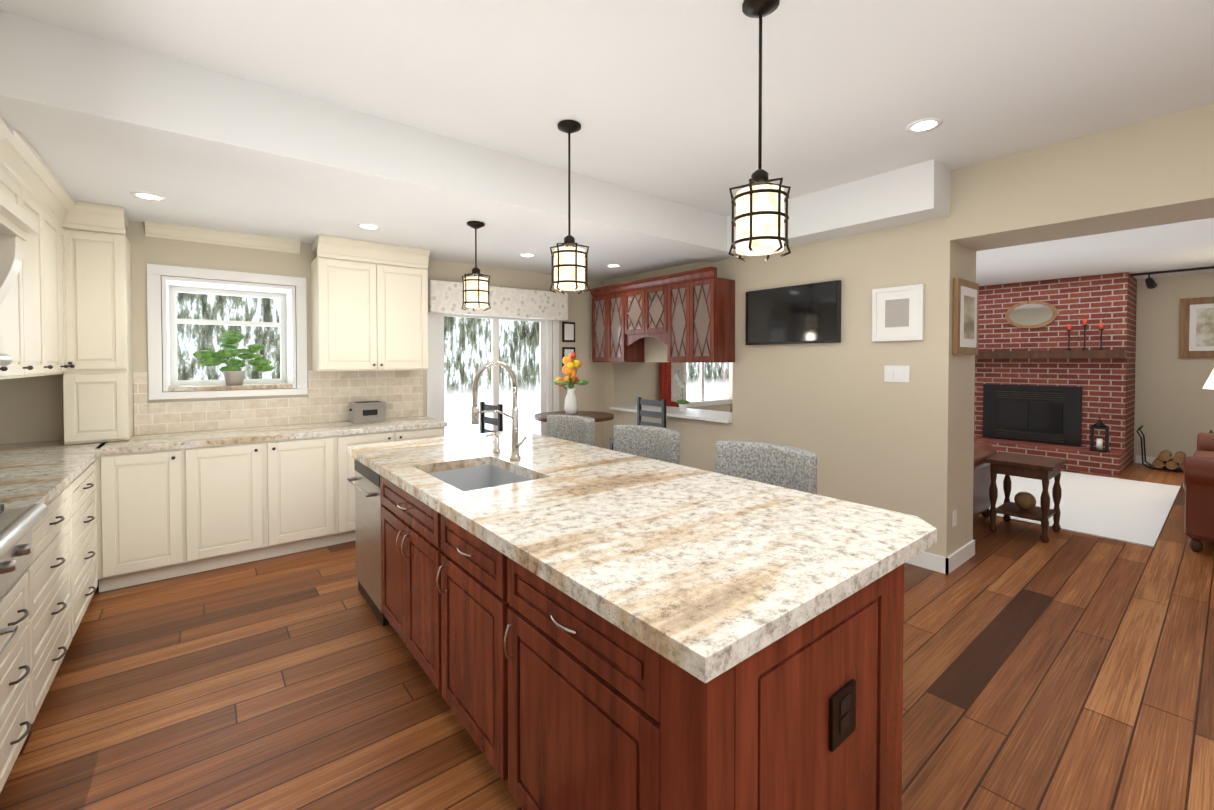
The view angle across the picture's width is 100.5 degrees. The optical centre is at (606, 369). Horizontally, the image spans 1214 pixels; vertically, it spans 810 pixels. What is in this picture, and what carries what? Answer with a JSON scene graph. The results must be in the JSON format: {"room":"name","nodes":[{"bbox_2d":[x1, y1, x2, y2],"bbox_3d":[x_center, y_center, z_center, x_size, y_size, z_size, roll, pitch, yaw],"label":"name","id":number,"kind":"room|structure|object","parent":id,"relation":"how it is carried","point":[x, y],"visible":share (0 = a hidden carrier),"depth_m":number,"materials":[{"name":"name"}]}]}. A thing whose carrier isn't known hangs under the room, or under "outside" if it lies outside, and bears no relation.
{"room":"kitchen","nodes":[
{"label":"kitchen","id":0,"kind":"room"},
{"bbox_2d":[0,128,7,379],"bbox_3d":[-2.629,-0.478,1.822,0.472,1.056,0.470,-1,1,-39],"label":"upper cabinet","id":1,"kind":"object","parent":0,"relation":"attached to","point":[4,306],"depth_m":2.20,"materials":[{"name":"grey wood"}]},
{"bbox_2d":[0,120,31,378],"bbox_3d":[-2.870,-0.502,2.123,0.472,1.093,0.518,-1,1,-39],"label":"upper cabinet","id":2,"kind":"object","parent":0,"relation":"attached to","point":[15,154],"depth_m":2.39,"materials":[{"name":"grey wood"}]},
{"bbox_2d":[28,152,51,376],"bbox_3d":[-3.127,-0.507,2.443,0.472,1.093,0.518,-1,1,-39],"label":"upper cabinet","id":3,"kind":"object","parent":0,"relation":"attached to","point":[37,178],"depth_m":2.71,"materials":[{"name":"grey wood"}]},
{"bbox_2d":[48,176,63,375],"bbox_3d":[-3.383,-0.513,2.763,0.472,1.093,0.518,-1,1,-39],"label":"upper cabinet","id":4,"kind":"object","parent":0,"relation":"attached to","point":[53,192],"depth_m":2.99,"materials":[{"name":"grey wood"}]},
{"bbox_2d":[60,188,75,375],"bbox_3d":[-3.541,-0.517,2.984,0.502,1.093,0.240,-1,1,-39],"label":"upper cabinet","id":5,"kind":"object","parent":0,"relation":"attached to","point":[67,205],"depth_m":3.20,"materials":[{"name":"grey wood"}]},
{"bbox_2d":[60,224,135,447],"bbox_3d":[-3.433,-0.215,3.409,0.300,1.382,0.382,-1,1,-39],"label":"upper cabinet","id":6,"kind":"object","parent":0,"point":[98,401],"depth_m":3.31,"materials":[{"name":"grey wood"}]},
{"bbox_2d":[0,440,103,508],"bbox_3d":[-3.059,0.513,2.516,0.648,0.041,2.264,-1,1,-39],"label":"countertop","id":7,"kind":"structure","parent":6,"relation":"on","point":[31,473],"depth_m":2.55,"materials":[{"name":"beige stone"}]},
{"bbox_2d":[100,416,447,451],"bbox_3d":[-2.472,0.488,4.022,2.208,0.041,0.648,-1,1,-39],"label":"countertop","id":8,"kind":"structure","parent":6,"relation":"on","point":[330,427],"depth_m":3.80,"materials":[{"name":"beige stone"}]},
{"bbox_2d":[349,401,385,423],"bbox_3d":[-2.120,0.369,4.454,0.275,0.178,0.175,-1,1,-39],"label":"toaster","id":9,"kind":"object","parent":8,"relation":"on","point":[366,411],"visible":1,"depth_m":4.39,"materials":[{"name":"silver metal"}]},
{"bbox_2d":[21,132,702,280],"bbox_3d":[-1.486,-1.221,4.080,5.100,0.275,1.750,-1,1,-39],"label":"ceiling","id":10,"kind":"structure","parent":0,"point":[198,196],"depth_m":3.46,"materials":[{"name":"white paint"}]},
{"bbox_2d":[130,191,166,200],"bbox_3d":[-2.808,-1.062,3.093,0.167,0.006,0.167,1,1,39],"label":"recessed light","id":11,"kind":"object","parent":10,"relation":"in","point":[147,195],"depth_m":3.08,"materials":[{"name":"white plastic"}]},
{"bbox_2d":[356,223,380,229],"bbox_3d":[-1.786,-1.074,3.784,0.167,0.006,0.167,1,1,39],"label":"recessed light","id":12,"kind":"object","parent":10,"relation":"in","point":[365,225],"depth_m":3.78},
{"bbox_2d":[461,221,490,310],"bbox_3d":[-0.963,-0.756,3.706,0.214,0.636,0.216,-1,1,-39],"label":"pendant light","id":13,"kind":"object","parent":10,"relation":"hanging from","point":[475,291],"visible":1,"depth_m":3.65,"materials":[{"name":"white glass"}]},
{"bbox_2d":[519,253,536,256],"bbox_3d":[-0.756,-1.091,4.802,0.167,0.006,0.167,1,1,39],"label":"recessed light","id":14,"kind":"object","parent":10,"relation":"in","point":[523,254],"depth_m":4.77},
{"bbox_2d":[606,264,621,267],"bbox_3d":[0.072,-1.101,5.337,0.167,0.006,0.167,1,1,39],"label":"recessed light","id":15,"kind":"object","parent":10,"relation":"in","point":[611,265],"depth_m":5.32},
{"bbox_2d":[0,220,732,447],"bbox_3d":[0.440,-0.036,6.855,11.790,2.740,0.140,-1,1,-39],"label":"wall","id":16,"kind":"structure","parent":0,"point":[31,409],"depth_m":4.04,"materials":[{"name":"beige paint"}]},
{"bbox_2d":[145,221,300,253],"bbox_3d":[-2.981,-1.032,3.974,0.970,0.100,0.090,-1,1,-39],"label":"crown molding","id":17,"kind":"structure","parent":16,"relation":"attached to","point":[189,233],"depth_m":3.93,"materials":[{"name":"beige wood"}]},
{"bbox_2d":[147,264,307,399],"bbox_3d":[-3.096,-0.287,4.170,1.010,0.995,0.460,-1,1,-39],"label":"kitchen window","id":18,"kind":"structure","parent":16,"relation":"in","point":[292,324],"depth_m":4.11,"materials":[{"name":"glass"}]},
{"bbox_2d":[192,331,273,384],"bbox_3d":[-3.079,-0.102,4.180,0.556,0.449,0.257,-1,1,-39],"label":"plant","id":19,"kind":"object","parent":18,"relation":"on","point":[233,374],"visible":1,"depth_m":4.16,"materials":[{"name":"green plant"}]},
{"bbox_2d":[308,235,387,371],"bbox_3d":[-2.248,-0.540,4.373,0.502,1.093,0.352,-1,1,-39],"label":"upper cabinet","id":20,"kind":"object","parent":16,"relation":"attached to","point":[349,285],"depth_m":4.23,"materials":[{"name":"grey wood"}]},
{"bbox_2d":[384,244,429,371],"bbox_3d":[-1.945,-0.545,4.616,0.502,1.093,0.352,-1,1,-39],"label":"upper cabinet","id":21,"kind":"object","parent":16,"relation":"attached to","point":[405,268],"depth_m":4.52,"materials":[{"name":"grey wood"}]},
{"bbox_2d":[427,313,558,436],"bbox_3d":[-1.204,0.297,5.505,1.550,2.120,0.118,-1,1,-39],"label":"sliding glass door","id":22,"kind":"structure","parent":16,"relation":"in","point":[435,384],"depth_m":5.48,"materials":[{"name":"clear glass"}]},
{"bbox_2d":[428,280,567,320],"bbox_3d":[-1.111,-0.726,5.408,1.605,0.310,0.120,-1,1,-39],"label":"valance","id":23,"kind":"object","parent":16,"relation":"attached to","point":[445,297],"visible":0.77,"depth_m":5.36,"materials":[{"name":"white fabric"}]},
{"bbox_2d":[562,322,574,341],"bbox_3d":[-0.457,-0.452,6.023,0.180,0.240,0.020,-1,1,-39],"label":"picture","id":24,"kind":"object","parent":16,"relation":"attached to","point":[568,331],"depth_m":6.01,"materials":[{"name":"black"}]},
{"bbox_2d":[562,347,574,366],"bbox_3d":[-0.457,-0.152,6.028,0.180,0.240,0.020,-1,1,-39],"label":"picture","id":25,"kind":"object","parent":16,"relation":"attached to","point":[566,351],"depth_m":6.00,"materials":[{"name":"black"}]},
{"bbox_2d":[660,362,678,406],"bbox_3d":[1.522,0.057,7.545,2.200,2.030,0.060,-1,1,-39],"label":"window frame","id":26,"kind":"structure","parent":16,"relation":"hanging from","point":[665,380],"depth_m":6.95,"materials":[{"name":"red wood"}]},
{"bbox_2d":[686,362,732,406],"bbox_3d":[1.459,-0.154,7.619,1.640,1.390,0.100,-1,1,-39],"label":"room window","id":27,"kind":"structure","parent":16,"relation":"in","point":[701,398],"depth_m":7.64,"materials":[{"name":"clear glass"}]},
{"bbox_2d":[0,463,1213,809],"bbox_3d":[2.819,1.415,3.910,12.150,0.060,8.070,-1,1,-39],"label":"floor","id":28,"kind":"structure","parent":0,"point":[1066,671],"depth_m":2.20,"materials":[{"name":"brown wood"}]},
{"bbox_2d":[0,600,7,792],"bbox_3d":[-1.852,1.079,1.015,0.642,0.712,0.806,-1,1,-39],"label":"base cabinet","id":29,"kind":"object","parent":28,"relation":"on","point":[3,778],"depth_m":1.59,"materials":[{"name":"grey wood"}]},
{"bbox_2d":[0,503,48,653],"bbox_3d":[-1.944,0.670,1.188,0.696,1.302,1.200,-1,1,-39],"label":"range","id":30,"kind":"object","parent":29,"relation":"in","point":[17,525],"visible":1,"depth_m":1.65,"materials":[{"name":"silver metal"}]},
{"bbox_2d":[1,563,35,775],"bbox_3d":[-2.228,1.071,1.484,0.642,0.712,0.397,-1,1,-39],"label":"base cabinet","id":31,"kind":"object","parent":28,"relation":"on","point":[20,600],"depth_m":1.73,"materials":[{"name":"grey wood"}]},
{"bbox_2d":[32,476,79,715],"bbox_3d":[-2.589,0.981,1.933,0.642,0.875,0.758,-1,1,-39],"label":"base cabinet","id":32,"kind":"object","parent":28,"relation":"on","point":[54,536],"depth_m":2.15,"materials":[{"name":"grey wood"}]},
{"bbox_2d":[76,456,99,621],"bbox_3d":[-3.056,0.971,2.515,0.642,0.875,0.735,-1,1,-39],"label":"base cabinet","id":33,"kind":"object","parent":28,"relation":"on","point":[88,481],"depth_m":2.76,"materials":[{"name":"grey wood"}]},
{"bbox_2d":[116,444,199,587],"bbox_3d":[-3.145,0.955,3.494,0.488,0.875,0.642,-1,1,-39],"label":"base cabinet","id":34,"kind":"object","parent":28,"relation":"on","point":[126,482],"depth_m":3.28,"materials":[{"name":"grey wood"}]},
{"bbox_2d":[200,440,279,571],"bbox_3d":[-2.833,0.950,3.744,0.600,0.875,0.642,-1,1,-39],"label":"base cabinet","id":35,"kind":"object","parent":28,"relation":"on","point":[240,481],"depth_m":3.55,"materials":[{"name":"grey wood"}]},
{"bbox_2d":[280,432,347,555],"bbox_3d":[-2.482,0.946,4.025,0.610,0.875,0.642,-1,1,-39],"label":"base cabinet","id":36,"kind":"object","parent":28,"relation":"on","point":[313,469],"depth_m":3.83,"materials":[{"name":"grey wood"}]},
{"bbox_2d":[348,428,403,541],"bbox_3d":[-2.135,0.941,4.303,0.580,0.875,0.642,-1,1,-39],"label":"base cabinet","id":37,"kind":"object","parent":28,"relation":"on","point":[389,434],"depth_m":4.02,"materials":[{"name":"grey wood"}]},
{"bbox_2d":[404,424,447,440],"bbox_3d":[-1.823,0.937,4.554,0.500,0.875,0.642,-1,1,-39],"label":"base cabinet","id":38,"kind":"object","parent":28,"relation":"on","point":[409,433],"depth_m":4.34,"materials":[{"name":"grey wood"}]},
{"bbox_2d":[480,401,502,432],"bbox_3d":[-0.943,0.838,4.877,0.420,1.060,0.420,-1,1,-39],"label":"bistro chair","id":39,"kind":"object","parent":28,"relation":"on","point":[484,419],"visible":0.12,"depth_m":4.76,"materials":[{"name":"black"}]},
{"bbox_2d":[547,414,594,445],"bbox_3d":[-0.353,0.876,3.825,0.465,1.020,0.540,-1,1,-39],"label":"stool","id":40,"kind":"object","parent":28,"relation":"on","point":[577,429],"visible":0.12,"depth_m":3.96,"materials":[{"name":"fabric"}]},
{"bbox_2d":[534,411,613,421],"bbox_3d":[-0.331,0.907,5.074,0.800,0.915,0.800,-1,1,-39],"label":"bistro table","id":41,"kind":"object","parent":28,"relation":"on","point":[596,416],"visible":0.35,"depth_m":4.99,"materials":[{"name":"brown wood"}]},
{"bbox_2d":[553,352,588,414],"bbox_3d":[-0.369,0.135,5.100,0.349,0.624,0.340,-1,1,-39],"label":"flower vase","id":42,"kind":"object","parent":41,"relation":"on","point":[569,370],"visible":1,"depth_m":5.05,"materials":[{"name":"white ceramic"}]},
{"bbox_2d":[347,450,918,809],"bbox_3d":[-0.375,0.974,2.328,0.952,0.876,2.879,-1,1,-39],"label":"kitchen island","id":43,"kind":"object","parent":28,"relation":"on","point":[577,626],"depth_m":1.33,"materials":[{"name":"brown wood"}]},
{"bbox_2d":[347,438,854,673],"bbox_3d":[-0.516,0.522,2.228,0.560,0.048,2.920,-1,1,-39],"label":"island countertop","id":44,"kind":"structure","parent":43,"relation":"on","point":[706,594],"depth_m":1.38,"materials":[{"name":"beige stone"}]},
{"bbox_2d":[443,430,936,581],"bbox_3d":[-0.040,0.515,2.609,0.660,0.048,2.920,-1,1,-39],"label":"island countertop","id":45,"kind":"structure","parent":43,"relation":"on","point":[858,539],"depth_m":1.89,"materials":[{"name":"beige stone"}]},
{"bbox_2d":[471,360,526,459],"bbox_3d":[-0.637,0.218,2.750,0.289,0.539,0.385,-1,1,-39],"label":"faucet","id":46,"kind":"object","parent":45,"relation":"on","point":[516,444],"visible":1,"depth_m":2.72,"materials":[{"name":"silver metal"}]},
{"bbox_2d":[610,397,665,449],"bbox_3d":[0.322,0.832,5.250,0.420,1.060,0.420,-1,1,-39],"label":"bistro chair","id":47,"kind":"object","parent":28,"relation":"on","point":[662,404],"visible":0.23,"depth_m":5.33,"materials":[{"name":"black wood"}]},
{"bbox_2d":[613,425,679,464],"bbox_3d":[0.172,0.887,3.170,0.465,1.020,0.540,-1,1,-39],"label":"stool","id":48,"kind":"object","parent":28,"relation":"on","point":[657,443],"visible":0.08,"depth_m":3.29,"materials":[{"name":"fabric"}]},
{"bbox_2d":[716,440,816,494],"bbox_3d":[0.716,0.899,2.491,0.465,1.020,0.540,-1,1,-39],"label":"stool","id":49,"kind":"object","parent":28,"relation":"on","point":[789,467],"visible":0.17,"depth_m":2.59,"materials":[{"name":"fabric"}]},
{"bbox_2d":[973,441,996,517],"bbox_3d":[2.925,0.846,4.735,0.980,1.050,0.990,-1,1,-39],"label":"leather armchair","id":50,"kind":"object","parent":28,"relation":"on","point":[983,450],"visible":0.1,"depth_m":4.41,"materials":[{"name":"brown leather"}]},
{"bbox_2d":[985,452,1065,542],"bbox_3d":[3.568,1.068,4.305,0.520,0.620,0.440,-1,1,-39],"label":"end table","id":51,"kind":"object","parent":28,"relation":"on","point":[1045,470],"visible":1,"depth_m":4.25,"materials":[{"name":"brown wood"}]},
{"bbox_2d":[1014,492,1035,509],"bbox_3d":[3.568,1.116,4.306,0.150,0.150,0.150,-1,1,-39],"label":"orb","id":52,"kind":"object","parent":51,"relation":"on","point":[1025,500],"visible":1,"depth_m":4.26,"materials":[{"name":"brown wood"}]},
{"bbox_2d":[974,272,1136,476],"bbox_3d":[6.370,0.014,7.553,1.417,2.617,2.010,-1,1,-39],"label":"fireplace","id":53,"kind":"object","parent":28,"relation":"on","point":[1042,391],"visible":0.88,"depth_m":7.08,"materials":[{"name":"brick"}]},
{"bbox_2d":[1005,301,1057,327],"bbox_3d":[6.178,-0.804,7.352,0.032,0.400,0.600,-1,1,-39],"label":"oval mirror","id":54,"kind":"object","parent":53,"relation":"attached to","point":[1032,314],"visible":0.98,"depth_m":7.33,"materials":[{"name":"brown wood"}]},
{"bbox_2d":[1066,324,1071,349],"bbox_3d":[6.383,-0.450,6.972,0.070,0.360,0.067,-1,1,-39],"label":"candlestick","id":55,"kind":"object","parent":53,"relation":"on","point":[1068,325],"depth_m":6.96,"materials":[{"name":"black metal"}]},
{"bbox_2d":[1082,319,1087,349],"bbox_3d":[6.483,-0.478,6.846,0.070,0.420,0.067,-1,1,-39],"label":"candlestick","id":56,"kind":"object","parent":53,"relation":"on","point":[1085,325],"depth_m":6.84,"materials":[{"name":"black metal"}]},
{"bbox_2d":[1089,417,1109,452],"bbox_3d":[6.470,0.839,6.628,0.180,0.455,0.180,-1,1,-39],"label":"lantern","id":57,"kind":"object","parent":53,"relation":"on","point":[1099,424],"visible":1,"depth_m":6.61,"materials":[{"name":"black metal"}]},
{"bbox_2d":[1098,323,1103,349],"bbox_3d":[6.583,-0.446,6.722,0.070,0.360,0.067,-1,1,-39],"label":"candlestick","id":58,"kind":"object","parent":53,"relation":"on","point":[1100,324],"depth_m":6.71,"materials":[{"name":"black metal"}]},
{"bbox_2d":[980,471,1180,547],"bbox_3d":[4.514,1.341,5.992,3.000,0.012,2.900,-1,1,-39],"label":"rug","id":59,"kind":"object","parent":28,"relation":"on","point":[1129,511],"visible":0.36,"depth_m":5.07,"materials":[{"name":"white fabric"}]},
{"bbox_2d":[1136,425,1213,471],"bbox_3d":[7.628,0.979,6.577,0.400,0.720,0.988,-1,1,-39],"label":"log holder","id":60,"kind":"object","parent":28,"relation":"on","point":[1160,460],"visible":0.67,"depth_m":6.67,"materials":[{"name":"black metal"}]},
{"bbox_2d":[1183,433,1213,551],"bbox_3d":[5.711,0.872,4.066,2.360,1.020,1.330,-1,1,-39],"label":"leather sofa","id":61,"kind":"object","parent":28,"relation":"on","point":[1198,477],"visible":1,"depth_m":3.80,"materials":[{"name":"brown leather"}]},
{"bbox_3d":[6.771,1.060,5.361,0.500,0.600,0.500,-1,1,-39],"label":"table lamp","id":62,"kind":"object","parent":28,"relation":"on","visible":0},
{"bbox_2d":[1202,369,1213,388],"bbox_3d":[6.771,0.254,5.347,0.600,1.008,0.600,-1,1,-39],"label":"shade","id":63,"kind":"object","parent":62,"relation":"on","point":[1209,383],"visible":1,"depth_m":5.47,"materials":[{"name":"white fabric"}]},
{"bbox_2d":[0,0,1213,215],"bbox_3d":[2.819,-1.395,3.862,12.150,0.080,8.070,-1,1,-39],"label":"ceiling","id":64,"kind":"structure","parent":0,"point":[658,98],"depth_m":2.24,"materials":[{"name":"white paint"}]},
{"bbox_2d":[0,10,738,261],"bbox_3d":[-0.814,-1.189,3.241,5.100,0.310,0.400,-1,1,-39],"label":"soffit","id":65,"kind":"structure","parent":64,"relation":"attached to","point":[57,82],"depth_m":2.47,"materials":[{"name":"white paint"}]},
{"bbox_2d":[550,120,588,294],"bbox_3d":[-0.206,-0.877,2.760,0.214,0.912,0.216,-1,1,-39],"label":"pendant light","id":66,"kind":"object","parent":64,"relation":"hanging from","point":[569,268],"visible":1,"depth_m":2.71,"materials":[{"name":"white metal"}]},
{"bbox_2d":[728,0,790,260],"bbox_3d":[0.551,-0.861,1.816,0.214,0.912,0.216,-1,1,-39],"label":"pendant light","id":67,"kind":"object","parent":64,"relation":"hanging from","point":[759,219],"visible":1,"depth_m":1.77,"materials":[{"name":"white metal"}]},
{"bbox_2d":[728,159,950,256],"bbox_3d":[1.697,-1.201,3.946,0.300,0.310,1.620,-1,1,-39],"label":"soffit","id":68,"kind":"structure","parent":64,"relation":"attached to","point":[921,192],"depth_m":3.55,"materials":[{"name":"white paint"}]},
{"bbox_2d":[906,118,942,132],"bbox_3d":[1.729,-1.332,2.752,0.167,0.006,0.167,1,1,39],"label":"recessed light","id":69,"kind":"object","parent":64,"relation":"in","point":[922,124],"depth_m":2.75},
{"bbox_2d":[604,217,975,556],"bbox_3d":[1.353,-0.005,5.075,0.550,2.740,3.780,-1,1,-39],"label":"wall","id":70,"kind":"structure","parent":0,"point":[855,423],"depth_m":3.88,"materials":[{"name":"beige paint"}]},
{"bbox_2d":[589,266,734,362],"bbox_3d":[0.500,-0.516,5.409,0.347,0.870,1.860,-1,1,-39],"label":"upper cabinet","id":71,"kind":"object","parent":70,"relation":"attached to","point":[687,316],"visible":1,"depth_m":5.04,"materials":[{"name":"brown wood"}]},
{"bbox_2d":[610,405,731,422],"bbox_3d":[0.845,0.478,5.702,0.650,0.028,1.792,-1,1,-39],"label":"sill","id":72,"kind":"structure","parent":70,"relation":"attached to","point":[708,415],"depth_m":5.53,"materials":[{"name":"white stone"}]},
{"bbox_2d":[674,373,689,410],"bbox_3d":[0.836,0.247,5.685,0.168,0.428,0.197,-1,1,-39],"label":"orchid","id":73,"kind":"object","parent":72,"relation":"on","point":[682,403],"visible":1,"depth_m":5.65,"materials":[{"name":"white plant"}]},
{"bbox_2d":[671,362,685,401],"bbox_3d":[0.889,0.149,6.257,0.056,0.490,0.236,-1,1,-39],"label":"curtain","id":74,"kind":"object","parent":70,"relation":"hanging from","point":[677,391],"visible":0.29,"depth_m":6.23,"materials":[{"name":"beige fabric"}]},
{"bbox_2d":[745,280,840,344],"bbox_3d":[1.564,-0.468,4.320,0.049,0.490,0.870,-1,1,-39],"label":"television","id":75,"kind":"object","parent":70,"relation":"attached to","point":[804,314],"depth_m":4.25,"materials":[{"name":"black"}]},
{"bbox_2d":[884,366,909,381],"bbox_3d":[2.111,0.029,3.678,0.009,0.120,0.170,-1,1,-39],"label":"switch plate","id":76,"kind":"object","parent":70,"relation":"attached to","point":[896,373],"visible":1,"depth_m":3.68,"materials":[{"name":"white plastic"}]},
{"bbox_2d":[872,284,924,341],"bbox_3d":[2.106,-0.406,3.659,0.032,0.390,0.340,-1,1,-39],"label":"picture","id":77,"kind":"object","parent":70,"relation":"attached to","point":[897,313],"visible":0.92,"depth_m":3.65,"materials":[{"name":"white paper"}]},
{"bbox_2d":[905,551,950,574],"bbox_3d":[1.166,1.313,4.880,0.015,0.110,3.705,-1,1,-39],"label":"baseboard","id":78,"kind":"structure","parent":70,"relation":"attached to","point":[949,564],"depth_m":3.50,"materials":[{"name":"white wood"}]},
{"bbox_2d":[952,509,956,526],"bbox_3d":[2.429,1.036,3.526,0.070,0.110,0.005,-1,1,-39],"label":"outlet","id":79,"kind":"object","parent":70,"relation":"attached to","point":[954,518],"visible":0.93,"depth_m":3.52,"materials":[{"name":"white plastic"}]},
{"bbox_2d":[949,539,975,571],"bbox_3d":[2.539,1.335,3.618,0.510,0.110,0.015,-1,1,-39],"label":"baseboard","id":80,"kind":"structure","parent":70,"relation":"attached to","point":[963,554],"depth_m":3.62,"materials":[{"name":"white wood"}]},
{"bbox_2d":[952,278,978,354],"bbox_3d":[2.552,-0.370,3.581,0.440,0.520,0.035,-1,1,-39],"label":"framed picture","id":81,"kind":"object","parent":70,"relation":"attached to","point":[965,313],"visible":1,"depth_m":3.52,"materials":[{"name":"brown wood"}]},
{"bbox_2d":[950,103,1213,250],"bbox_3d":[3.689,-1.090,2.142,0.550,0.470,3.690,-1,1,-39],"label":"header beam","id":82,"kind":"structure","parent":0,"point":[1153,172],"depth_m":2.90,"materials":[{"name":"beige paint"}]},
{"bbox_2d":[976,218,1213,285],"bbox_3d":[5.024,-1.325,5.630,5.900,0.120,7.470,-1,1,-39],"label":"ceiling","id":83,"kind":"structure","parent":0,"point":[1180,245],"depth_m":5.58,"materials":[{"name":"white paint"}]},
{"bbox_2d":[1130,266,1213,288],"bbox_3d":[7.523,-1.166,6.182,0.162,0.210,1.600,-1,1,-39],"label":"track light","id":84,"kind":"object","parent":83,"relation":"attached to","point":[1151,283],"visible":0.94,"depth_m":6.58,"materials":[{"name":"black metal"}]},
{"bbox_2d":[1134,273,1213,462],"bbox_3d":[7.372,-0.048,7.535,0.120,2.740,7.710,-1,1,-39],"label":"wall","id":85,"kind":"structure","parent":0,"point":[1174,407],"depth_m":6.97,"materials":[{"name":"beige paint"}]},
{"bbox_2d":[1136,455,1181,467],"bbox_3d":[8.608,1.295,5.908,0.015,0.110,3.350,-1,1,-39],"label":"baseboard","id":86,"kind":"structure","parent":85,"relation":"attached to","point":[1149,459],"depth_m":7.12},
{"bbox_2d":[1179,297,1213,357],"bbox_3d":[8.159,-0.558,6.407,0.045,0.800,1.180,-1,1,-39],"label":"landscape picture","id":87,"kind":"object","parent":85,"relation":"attached to","point":[1196,329],"visible":0.98,"depth_m":6.74,"materials":[{"name":"brown wood"}]},
{"bbox_3d":[-1.734,0.077,0.237,0.120,2.740,7.710,-1,1,-39],"label":"wall","id":88,"kind":"structure","parent":0,"visible":0},
{"bbox_2d":[0,190,38,365],"bbox_3d":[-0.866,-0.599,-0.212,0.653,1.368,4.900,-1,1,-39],"label":"range hood","id":89,"kind":"object","parent":88,"relation":"attached to","point":[18,223],"visible":1,"depth_m":1.79,"materials":[{"name":"white wood"}]},
{"label":"outside","id":90,"kind":"structure","parent":0,"visible":0},
{"bbox_2d":[176,292,728,436],"bbox_3d":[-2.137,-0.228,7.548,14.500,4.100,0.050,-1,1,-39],"label":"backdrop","id":91,"kind":"structure","parent":90,"point":[531,400],"depth_m":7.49,"materials":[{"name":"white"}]}
]}

